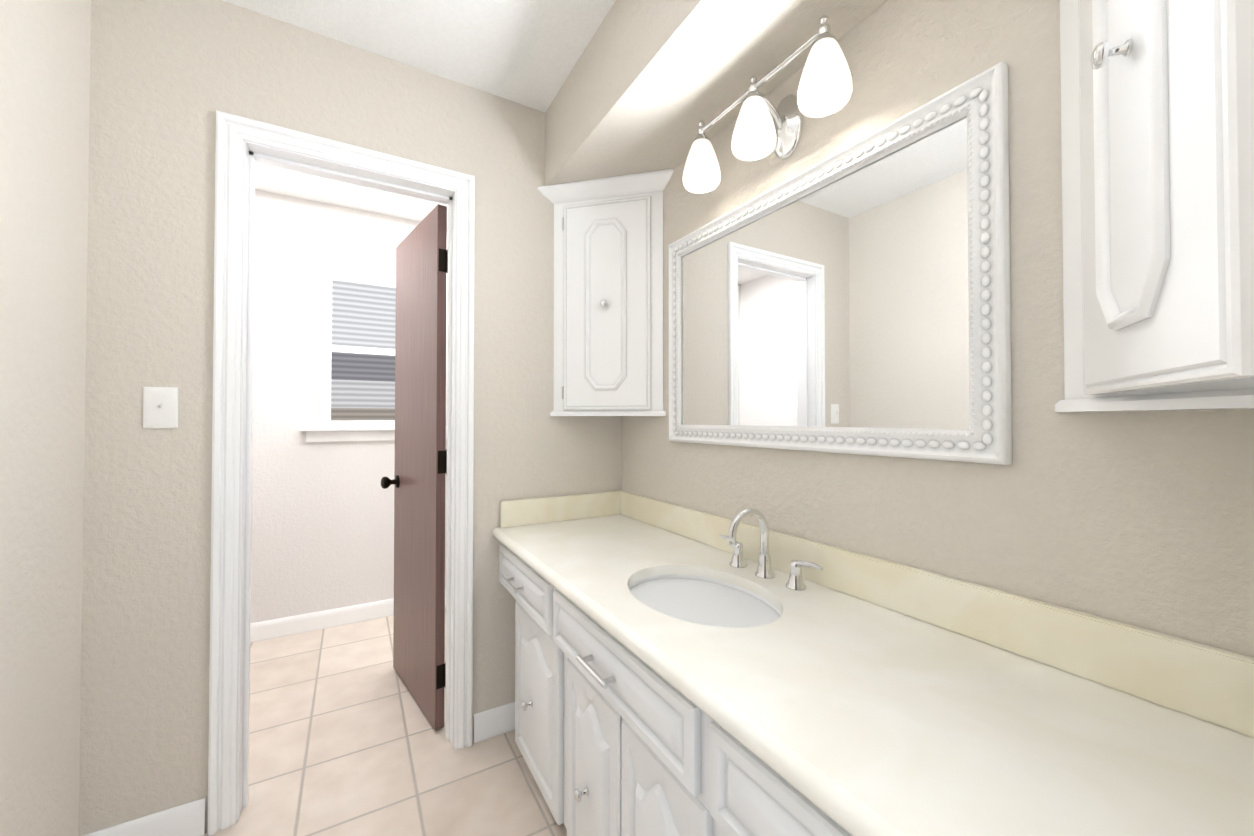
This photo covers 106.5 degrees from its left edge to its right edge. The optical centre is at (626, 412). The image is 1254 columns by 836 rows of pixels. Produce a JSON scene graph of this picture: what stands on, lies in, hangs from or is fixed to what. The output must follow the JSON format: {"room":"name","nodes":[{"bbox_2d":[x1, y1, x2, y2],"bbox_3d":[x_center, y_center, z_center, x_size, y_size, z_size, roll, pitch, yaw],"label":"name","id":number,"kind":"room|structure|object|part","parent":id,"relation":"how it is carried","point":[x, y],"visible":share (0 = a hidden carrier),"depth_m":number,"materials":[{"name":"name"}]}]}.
{"room":"bathroom","nodes":[
{"label":"bathroom","id":0,"kind":"room"},
{"bbox_2d":[0,0,90,835],"bbox_3d":[-0.990,-0.022,0.379,0.100,2.440,1.940,0,-1,-30],"label":"wall","id":1,"kind":"structure","parent":0,"point":[45,48],"depth_m":1.07,"materials":[{"name":"paint"}]},
{"bbox_2d":[250,189,447,622],"bbox_3d":[-1.514,0.011,2.877,2.400,2.440,0.100,0,-1,-30],"label":"wall","id":2,"kind":"structure","parent":0,"point":[285,470],"depth_m":2.65,"materials":[{"name":"white paint"}]},
{"bbox_2d":[300,265,446,441],"bbox_3d":[-1.482,-0.339,2.874,0.850,1.009,0.145,0,-1,-30],"label":"window","id":3,"kind":"structure","parent":2,"relation":"in","point":[327,430],"depth_m":2.70,"materials":[{"name":"white wood"}]},
{"bbox_2d":[79,0,621,835],"bbox_3d":[-0.812,-0.005,1.677,2.400,2.440,0.120,0,-1,-30],"label":"wall","id":4,"kind":"structure","parent":0,"point":[164,80],"depth_m":1.35,"materials":[{"name":"paint"}]},
{"bbox_2d":[82,797,205,835],"bbox_3d":[-1.324,1.160,1.284,0.254,0.100,0.013,0,-1,-30],"label":"baseboard","id":5,"kind":"structure","parent":4,"relation":"attached to","point":[187,819],"depth_m":1.31,"materials":[{"name":"white wood"}]},
{"bbox_2d":[143,387,178,428],"bbox_3d":[-1.304,-0.015,1.307,0.072,0.116,0.020,0,-1,-30],"label":"light switch","id":6,"kind":"object","parent":4,"relation":"attached to","point":[160,407],"visible":1,"depth_m":1.31,"materials":[{"name":"white plastic"}]},
{"bbox_2d":[208,110,474,835],"bbox_3d":[-0.919,0.166,1.601,0.736,2.096,0.148,0,-1,-30],"label":"door frame","id":7,"kind":"structure","parent":4,"relation":"attached to","point":[233,132],"depth_m":1.45,"materials":[{"name":"white wood"}]},
{"bbox_2d":[393,204,447,730],"bbox_3d":[-0.902,0.204,2.031,0.046,2.015,0.603,1,-1,-40],"label":"door","id":8,"kind":"structure","parent":4,"relation":"in","point":[419,507],"depth_m":1.93,"materials":[{"name":"brown wood"}]},
{"bbox_2d":[381,475,399,488],"bbox_3d":[-1.072,0.322,2.220,0.179,0.062,0.094,1,-1,-40],"label":"door knob","id":9,"kind":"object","parent":8,"relation":"attached to","point":[386,482],"depth_m":2.15,"materials":[{"name":"brown metal"}]},
{"bbox_3d":[-0.709,0.209,1.806,0.042,1.704,0.010,1,-1,-40],"label":"door hinge","id":10,"kind":"part","parent":8,"relation":"part of","materials":[{"name":"black metal"}]},
{"bbox_2d":[473,702,514,742],"bbox_3d":[-0.473,1.167,1.782,0.214,0.100,0.013,0,-1,-30],"label":"baseboard","id":11,"kind":"structure","parent":4,"relation":"attached to","point":[493,722],"depth_m":1.76,"materials":[{"name":"white wood"}]},
{"bbox_2d":[204,606,566,835],"bbox_3d":[-0.670,1.262,1.419,2.600,0.100,3.440,0,-1,-30],"label":"floor","id":12,"kind":"structure","parent":0,"point":[346,738],"depth_m":1.64,"materials":[{"name":"tile"}]},
{"bbox_2d":[250,589,445,642],"bbox_3d":[-1.485,1.180,2.812,2.400,0.100,0.013,0,-1,-30],"label":"baseboard","id":13,"kind":"structure","parent":12,"relation":"on","point":[288,626],"depth_m":2.66,"materials":[{"name":"white wood"}]},
{"bbox_2d":[496,538,855,835],"bbox_3d":[0.191,0.836,1.118,0.582,0.742,1.834,0,-1,-30],"label":"bathroom vanity","id":14,"kind":"object","parent":12,"relation":"on","point":[609,744],"depth_m":1.00,"materials":[{"name":"paint"}]},
{"bbox_2d":[492,514,1253,835],"bbox_3d":[0.197,0.447,1.127,0.568,0.038,1.834,0,-1,-30],"label":"countertop","id":15,"kind":"structure","parent":14,"relation":"on","point":[893,721],"depth_m":0.66,"materials":[{"name":"beige stone"}]},
{"bbox_2d":[624,570,783,633],"bbox_3d":[0.175,0.532,1.124,0.327,0.156,0.438,0,-1,-30],"label":"sink","id":16,"kind":"object","parent":15,"relation":"in","point":[711,604],"depth_m":1.17,"materials":[{"name":"white ceramic"}]},
{"bbox_2d":[716,508,827,589],"bbox_3d":[0.322,0.338,1.213,0.151,0.182,0.350,0,-1,-30],"label":"faucet","id":17,"kind":"object","parent":15,"relation":"on","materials":[{"name":"silver metal"}]},
{"bbox_2d":[223,0,615,226],"bbox_3d":[-0.670,-1.278,1.453,2.600,0.100,3.440,0,-1,-30],"label":"ceiling","id":18,"kind":"structure","parent":0,"point":[528,53],"depth_m":1.55,"materials":[{"name":"paint"}]},
{"bbox_2d":[545,0,887,185],"bbox_3d":[0.287,-1.076,1.200,0.360,0.310,1.840,0,-1,-30],"label":"ceiling soffit","id":19,"kind":"structure","parent":18,"relation":"attached to","point":[648,85],"depth_m":1.34,"materials":[{"name":"paint"}]},
{"bbox_2d":[622,0,1253,657],"bbox_3d":[0.481,-0.010,1.311,0.100,2.440,2.060,0,-1,-30],"label":"wall","id":20,"kind":"structure","parent":0,"point":[1144,520],"depth_m":0.84,"materials":[{"name":"paint"}]},
{"bbox_2d":[538,168,673,415],"bbox_3d":[-0.086,-0.449,1.833,0.426,0.923,0.426,0,-1,-30],"label":"upper cabinet","id":21,"kind":"object","parent":20,"relation":"attached to","point":[608,296],"visible":0.96,"depth_m":1.83,"materials":[{"name":"white wood"}]},
{"bbox_3d":[-0.164,-0.425,1.856,0.133,0.735,0.170,0,-1,-30],"label":"knob","id":22,"kind":"part","parent":21,"relation":"part of","materials":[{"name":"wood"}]},
{"bbox_3d":[-0.081,-0.425,1.850,0.263,0.825,0.263,0,-1,-30],"label":"door","id":23,"kind":"part","parent":21,"relation":"part of","materials":[{"name":"white wood"}]},
{"bbox_2d":[683,15,851,192],"bbox_3d":[0.360,-0.794,1.256,0.172,0.198,0.545,0,-1,-30],"label":"sconce","id":24,"kind":"object","parent":20,"relation":"attached to","point":[825,87],"visible":1,"depth_m":1.21,"materials":[{"name":"white glass"}]},
{"bbox_2d":[668,61,1011,464],"bbox_3d":[0.422,-0.265,1.285,0.027,0.726,1.030,0,-1,-30],"label":"mirror","id":25,"kind":"object","parent":20,"relation":"attached to","point":[854,298],"visible":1,"depth_m":1.07,"materials":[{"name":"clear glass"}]},
{"label":"glass","id":26,"kind":"part","parent":25,"relation":"part of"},
{"bbox_2d":[1055,0,1253,411],"bbox_3d":[0.648,-0.466,0.557,0.451,0.923,0.451,0,-1,-30],"label":"upper cabinet","id":27,"kind":"object","parent":20,"relation":"attached to","point":[1157,119],"visible":1,"depth_m":0.51,"materials":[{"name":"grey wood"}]},
{"bbox_3d":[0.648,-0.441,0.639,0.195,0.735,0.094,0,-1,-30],"label":"knob","id":28,"kind":"part","parent":27,"relation":"part of","materials":[{"name":"silver metal"}]},
{"label":"outside","id":29,"kind":"structure","parent":0,"visible":0},
{"bbox_2d":[331,280,395,420],"bbox_3d":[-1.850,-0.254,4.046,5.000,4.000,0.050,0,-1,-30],"label":"window blind","id":30,"kind":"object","parent":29,"point":[363,385],"depth_m":3.84,"materials":[{"name":"white plastic"}]}
]}

